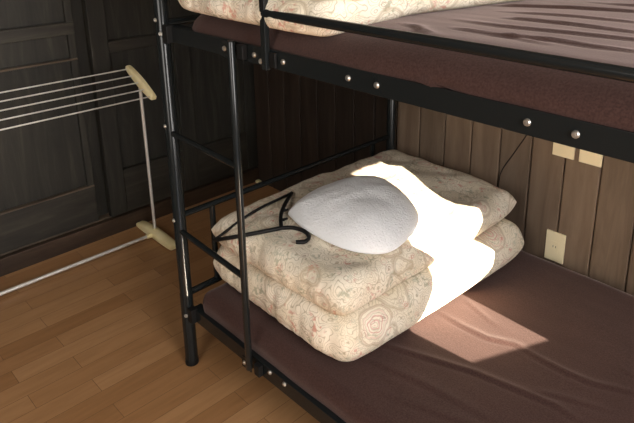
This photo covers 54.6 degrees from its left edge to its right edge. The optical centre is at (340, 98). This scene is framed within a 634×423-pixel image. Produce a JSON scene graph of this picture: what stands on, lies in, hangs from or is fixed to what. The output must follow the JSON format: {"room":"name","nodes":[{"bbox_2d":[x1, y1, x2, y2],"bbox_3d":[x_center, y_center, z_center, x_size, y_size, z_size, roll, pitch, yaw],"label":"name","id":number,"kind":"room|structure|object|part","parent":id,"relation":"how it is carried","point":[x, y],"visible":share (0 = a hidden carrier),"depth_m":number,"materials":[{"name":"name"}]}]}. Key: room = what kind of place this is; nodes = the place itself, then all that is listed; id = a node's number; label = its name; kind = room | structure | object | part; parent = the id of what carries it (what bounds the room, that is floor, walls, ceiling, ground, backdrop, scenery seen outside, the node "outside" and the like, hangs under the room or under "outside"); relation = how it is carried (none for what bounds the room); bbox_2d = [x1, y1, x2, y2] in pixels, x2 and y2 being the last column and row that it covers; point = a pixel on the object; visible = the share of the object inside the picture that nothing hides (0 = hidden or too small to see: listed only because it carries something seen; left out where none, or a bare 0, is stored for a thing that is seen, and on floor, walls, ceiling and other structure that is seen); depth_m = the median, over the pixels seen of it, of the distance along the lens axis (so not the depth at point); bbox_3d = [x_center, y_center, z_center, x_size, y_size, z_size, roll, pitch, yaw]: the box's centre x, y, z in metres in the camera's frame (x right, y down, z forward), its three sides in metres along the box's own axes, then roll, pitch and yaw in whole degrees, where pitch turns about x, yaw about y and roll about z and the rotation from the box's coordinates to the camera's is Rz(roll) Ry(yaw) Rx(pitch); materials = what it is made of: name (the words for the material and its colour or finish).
{"room":"dormitory","nodes":[
{"label":"dormitory","id":0,"kind":"room"},
{"bbox_2d":[70,0,108,215],"bbox_3d":[-1.817,-0.335,1.916,0.070,2.400,3.665,16,23,43],"label":"wall","id":1,"kind":"structure","parent":0,"point":[76,5],"depth_m":2.71,"materials":[{"name":"brown wood"}]},
{"bbox_2d":[0,0,98,253],"bbox_3d":[-1.583,-0.253,2.097,0.040,1.963,1.305,16,23,43],"label":"door","id":2,"kind":"structure","parent":1,"relation":"in","point":[47,187],"depth_m":2.55,"materials":[{"name":"brown wood"}]},
{"bbox_3d":[-1.583,-0.186,2.115,0.036,0.007,1.303,16,23,43],"label":"moulding","id":3,"kind":"part","parent":2,"relation":"part of","materials":[{"name":"brown wood"}]},
{"bbox_3d":[-1.583,-0.164,2.124,0.032,0.050,1.305,16,23,43],"label":"rail","id":4,"kind":"part","parent":2,"relation":"part of","materials":[{"name":"brown wood"}]},
{"bbox_3d":[-1.583,-0.036,2.162,0.032,0.008,1.305,16,23,43],"label":"rail","id":5,"kind":"part","parent":2,"relation":"part of","materials":[{"name":"brown wood"}]},
{"bbox_3d":[-1.582,-0.039,2.159,0.036,0.007,1.303,16,23,43],"label":"moulding","id":6,"kind":"part","parent":2,"relation":"part of","materials":[{"name":"brown wood"}]},
{"bbox_3d":[-1.579,0.520,2.327,0.036,0.007,1.303,16,23,43],"label":"moulding","id":7,"kind":"part","parent":2,"relation":"part of","materials":[{"name":"brown wood"}]},
{"bbox_3d":[-1.579,0.603,2.354,0.032,0.175,1.305,16,23,43],"label":"rail","id":8,"kind":"part","parent":2,"relation":"part of","materials":[{"name":"brown wood"}]},
{"bbox_2d":[0,213,110,255],"bbox_3d":[-1.773,0.746,2.201,0.038,0.008,3.665,16,23,43],"label":"trim","id":9,"kind":"structure","parent":1,"relation":"attached to","point":[105,216],"depth_m":2.71,"materials":[{"name":"brown wood"}]},
{"bbox_2d":[0,166,258,276],"bbox_3d":[-1.764,0.790,2.206,0.062,0.078,3.665,16,23,43],"label":"baseboard","id":10,"kind":"structure","parent":1,"relation":"attached to","point":[14,261],"depth_m":2.83,"materials":[{"name":"brown wood"}]},
{"bbox_2d":[82,0,257,216],"bbox_3d":[-0.771,-0.483,2.849,0.038,1.963,0.853,16,23,43],"label":"door","id":11,"kind":"structure","parent":1,"relation":"in","point":[120,34],"depth_m":2.89,"materials":[{"name":"brown wood"}]},
{"bbox_3d":[-0.766,-0.321,2.899,0.034,0.009,0.703,16,23,43],"label":"moulding","id":12,"kind":"part","parent":11,"relation":"part of","materials":[{"name":"brown wood"}]},
{"bbox_3d":[-0.769,-0.299,2.909,0.030,0.050,0.705,16,23,43],"label":"rail","id":13,"kind":"part","parent":11,"relation":"part of","materials":[{"name":"brown wood"}]},
{"bbox_3d":[-0.776,-0.481,2.855,0.012,1.950,0.833,16,23,43],"label":"panel","id":14,"kind":"part","parent":11,"relation":"part of","materials":[{"name":"brown wood"}]},
{"bbox_3d":[-0.763,0.254,3.072,0.034,0.009,0.703,16,23,43],"label":"moulding","id":15,"kind":"part","parent":11,"relation":"part of","materials":[{"name":"brown wood"}]},
{"bbox_3d":[-0.765,0.353,3.105,0.030,0.213,0.705,16,23,43],"label":"rail","id":16,"kind":"part","parent":11,"relation":"part of","materials":[{"name":"brown wood"}]},
{"bbox_2d":[0,182,319,422],"bbox_3d":[-0.349,1.276,0.877,4.160,0.100,3.865,16,23,43],"label":"floor","id":17,"kind":"structure","parent":0,"point":[100,339],"depth_m":2.10,"materials":[{"name":"brown wood"}]},
{"bbox_2d":[0,65,175,295],"bbox_3d":[-1.299,0.388,2.273,0.315,0.797,1.326,16,23,43],"label":"drying rack","id":18,"kind":"object","parent":17,"relation":"on","point":[151,231],"visible":0.98,"depth_m":2.58,"materials":[{"name":"beige plastic"}]},
{"bbox_2d":[153,0,633,422],"bbox_3d":[0.561,0.288,1.492,2.044,1.430,1.054,16,23,43],"label":"bunk bed","id":19,"kind":"object","parent":17,"relation":"on","point":[616,143],"visible":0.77,"depth_m":1.43,"materials":[{"name":"black metal"}]},
{"bbox_3d":[-0.478,-0.181,1.699,0.026,0.050,0.024,16,23,43],"label":"hook plate","id":20,"kind":"part","parent":19,"relation":"part of","materials":[{"name":"black plastic"}]},
{"bbox_3d":[-0.497,0.191,1.833,0.041,1.428,0.041,16,23,43],"label":"post","id":21,"kind":"part","parent":19,"relation":"part of","materials":[{"name":"black metal"}]},
{"bbox_3d":[-0.146,-0.316,2.050,0.022,0.022,0.980,16,23,43],"label":"rail","id":22,"kind":"part","parent":19,"relation":"part of","materials":[{"name":"black metal"}]},
{"bbox_3d":[-0.474,0.691,1.962,0.026,0.050,0.024,16,23,43],"label":"hook plate","id":23,"kind":"part","parent":19,"relation":"part of","materials":[{"name":"black plastic"}]},
{"bbox_3d":[-0.142,0.520,2.302,0.022,0.022,0.980,16,23,43],"label":"rail","id":24,"kind":"part","parent":19,"relation":"part of","materials":[{"name":"black metal"}]},
{"bbox_3d":[-0.273,-0.117,1.488,0.046,0.040,0.003,16,23,43],"label":"fixing plate","id":25,"kind":"part","parent":19,"relation":"part of","materials":[{"name":"black metal"}]},
{"bbox_3d":[-0.236,-0.112,1.461,0.023,0.035,0.016,16,23,43],"label":"hook plate","id":26,"kind":"part","parent":19,"relation":"part of","materials":[{"name":"black plastic"}]},
{"bbox_3d":[-0.231,0.761,1.724,0.023,0.035,0.016,16,23,43],"label":"hook plate","id":27,"kind":"part","parent":19,"relation":"part of","materials":[{"name":"black plastic"}]},
{"bbox_3d":[-0.172,-0.233,1.357,0.018,0.348,0.015,16,23,43],"label":"guard post","id":28,"kind":"part","parent":19,"relation":"part of","materials":[{"name":"black metal"}]},
{"bbox_3d":[0.228,0.882,1.319,1.956,0.044,0.034,16,23,43],"label":"rail","id":29,"kind":"part","parent":19,"relation":"part of","materials":[{"name":"black metal"}]},
{"bbox_3d":[-0.153,-0.088,1.389,0.022,0.035,0.008,16,23,43],"label":"hook plate","id":30,"kind":"part","parent":19,"relation":"part of","materials":[{"name":"black plastic"}]},
{"bbox_3d":[-0.143,0.256,2.223,0.019,0.019,0.980,16,23,43],"label":"rail","id":31,"kind":"part","parent":19,"relation":"part of","materials":[{"name":"black metal"}]},
{"bbox_3d":[0.209,-0.016,2.510,0.041,1.428,0.041,16,23,43],"label":"post","id":32,"kind":"part","parent":19,"relation":"part of","materials":[{"name":"black metal"}]},
{"bbox_3d":[0.223,0.010,1.057,1.956,0.044,0.034,16,23,43],"label":"rail","id":33,"kind":"part","parent":19,"relation":"part of","materials":[{"name":"black metal"}]},
{"bbox_2d":[192,0,633,131],"bbox_3d":[0.568,-0.131,1.349,1.926,0.102,0.978,16,23,43],"label":"mattress","id":34,"kind":"object","parent":19,"relation":"on","point":[602,31],"visible":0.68,"depth_m":1.15,"materials":[{"name":"brown fabric"}]},
{"bbox_2d":[178,0,519,36],"bbox_3d":[0.120,-0.370,1.690,0.764,0.229,0.937,16,23,43],"label":"quilt","id":35,"kind":"object","parent":34,"relation":"on","point":[366,12],"visible":0.88,"depth_m":1.34,"materials":[{"name":"beige fabric"}]},
{"bbox_2d":[203,250,633,422],"bbox_3d":[0.573,0.736,1.618,1.937,0.080,0.967,16,23,43],"label":"mattress","id":36,"kind":"object","parent":19,"relation":"on","point":[535,340],"visible":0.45,"depth_m":1.64,"materials":[{"name":"brown fabric"}]},
{"bbox_2d":[211,150,523,361],"bbox_3d":[0.111,0.445,2.026,0.674,0.250,0.887,16,23,43],"label":"quilt","id":37,"kind":"object","parent":36,"relation":"on","point":[346,305],"visible":0.79,"depth_m":1.78,"materials":[{"name":"beige fabric"}]},
{"bbox_2d":[212,191,310,243],"bbox_3d":[-0.180,0.389,1.847,0.273,0.075,0.317,16,23,43],"label":"clothes hanger","id":38,"kind":"object","parent":37,"relation":"on","point":[219,237],"visible":0.96,"depth_m":1.81,"materials":[{"name":"black plastic"}]},
{"bbox_3d":[-0.281,0.408,1.806,0.213,0.064,0.049,1,17,6],"label":"shoulder arm","id":39,"kind":"part","parent":38,"relation":"part of","materials":[{"name":"black plastic"}]},
{"bbox_3d":[-0.175,0.342,1.919,0.023,0.021,0.240,1,17,3],"label":"shoulder arm","id":40,"kind":"part","parent":38,"relation":"part of","materials":[{"name":"black plastic"}]},
{"bbox_2d":[288,175,418,253],"bbox_3d":[0.073,0.329,1.885,0.410,0.103,0.400,16,23,43],"label":"pillow","id":41,"kind":"object","parent":37,"relation":"on","point":[364,214],"visible":1,"depth_m":1.78,"materials":[{"name":"white fabric"}]},
{"bbox_3d":[0.233,-0.078,0.983,1.142,0.021,0.021,16,23,43],"label":"guard rail","id":42,"kind":"part","parent":19,"relation":"part of","materials":[{"name":"black metal"}]},
{"bbox_2d":[253,63,633,295],"bbox_3d":[0.969,-0.309,1.786,4.160,2.400,0.115,16,23,43],"label":"wall","id":43,"kind":"structure","parent":0,"point":[301,121],"depth_m":2.33,"materials":[{"name":"brown wood"}]},
{"bbox_2d":[498,135,526,187],"bbox_3d":[0.649,0.217,2.193,0.177,0.561,0.003,16,23,43],"label":"cable","id":44,"kind":"object","parent":43,"relation":"attached to","point":[526,135],"visible":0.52,"depth_m":2.23,"materials":[{"name":"black plastic"}]},
{"bbox_2d":[544,229,565,263],"bbox_3d":[0.758,0.523,2.170,0.070,0.113,0.010,16,23,43],"label":"outlet plate","id":45,"kind":"object","parent":43,"relation":"attached to","point":[555,241],"visible":1,"depth_m":2.17,"materials":[{"name":"beige plastic"}]},
{"bbox_2d":[552,142,575,159],"bbox_3d":[0.752,0.140,2.058,0.077,0.119,0.011,16,23,43],"label":"switch plate","id":46,"kind":"object","parent":43,"relation":"attached to","point":[561,150],"visible":0.24,"depth_m":2.06,"materials":[{"name":"beige plastic"}]},
{"bbox_2d":[579,149,602,167],"bbox_3d":[0.818,0.158,1.996,0.076,0.119,0.011,16,23,43],"label":"switch plate","id":47,"kind":"object","parent":43,"relation":"attached to","point":[587,157],"visible":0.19,"depth_m":2.00,"materials":[{"name":"beige plastic"}]}
]}

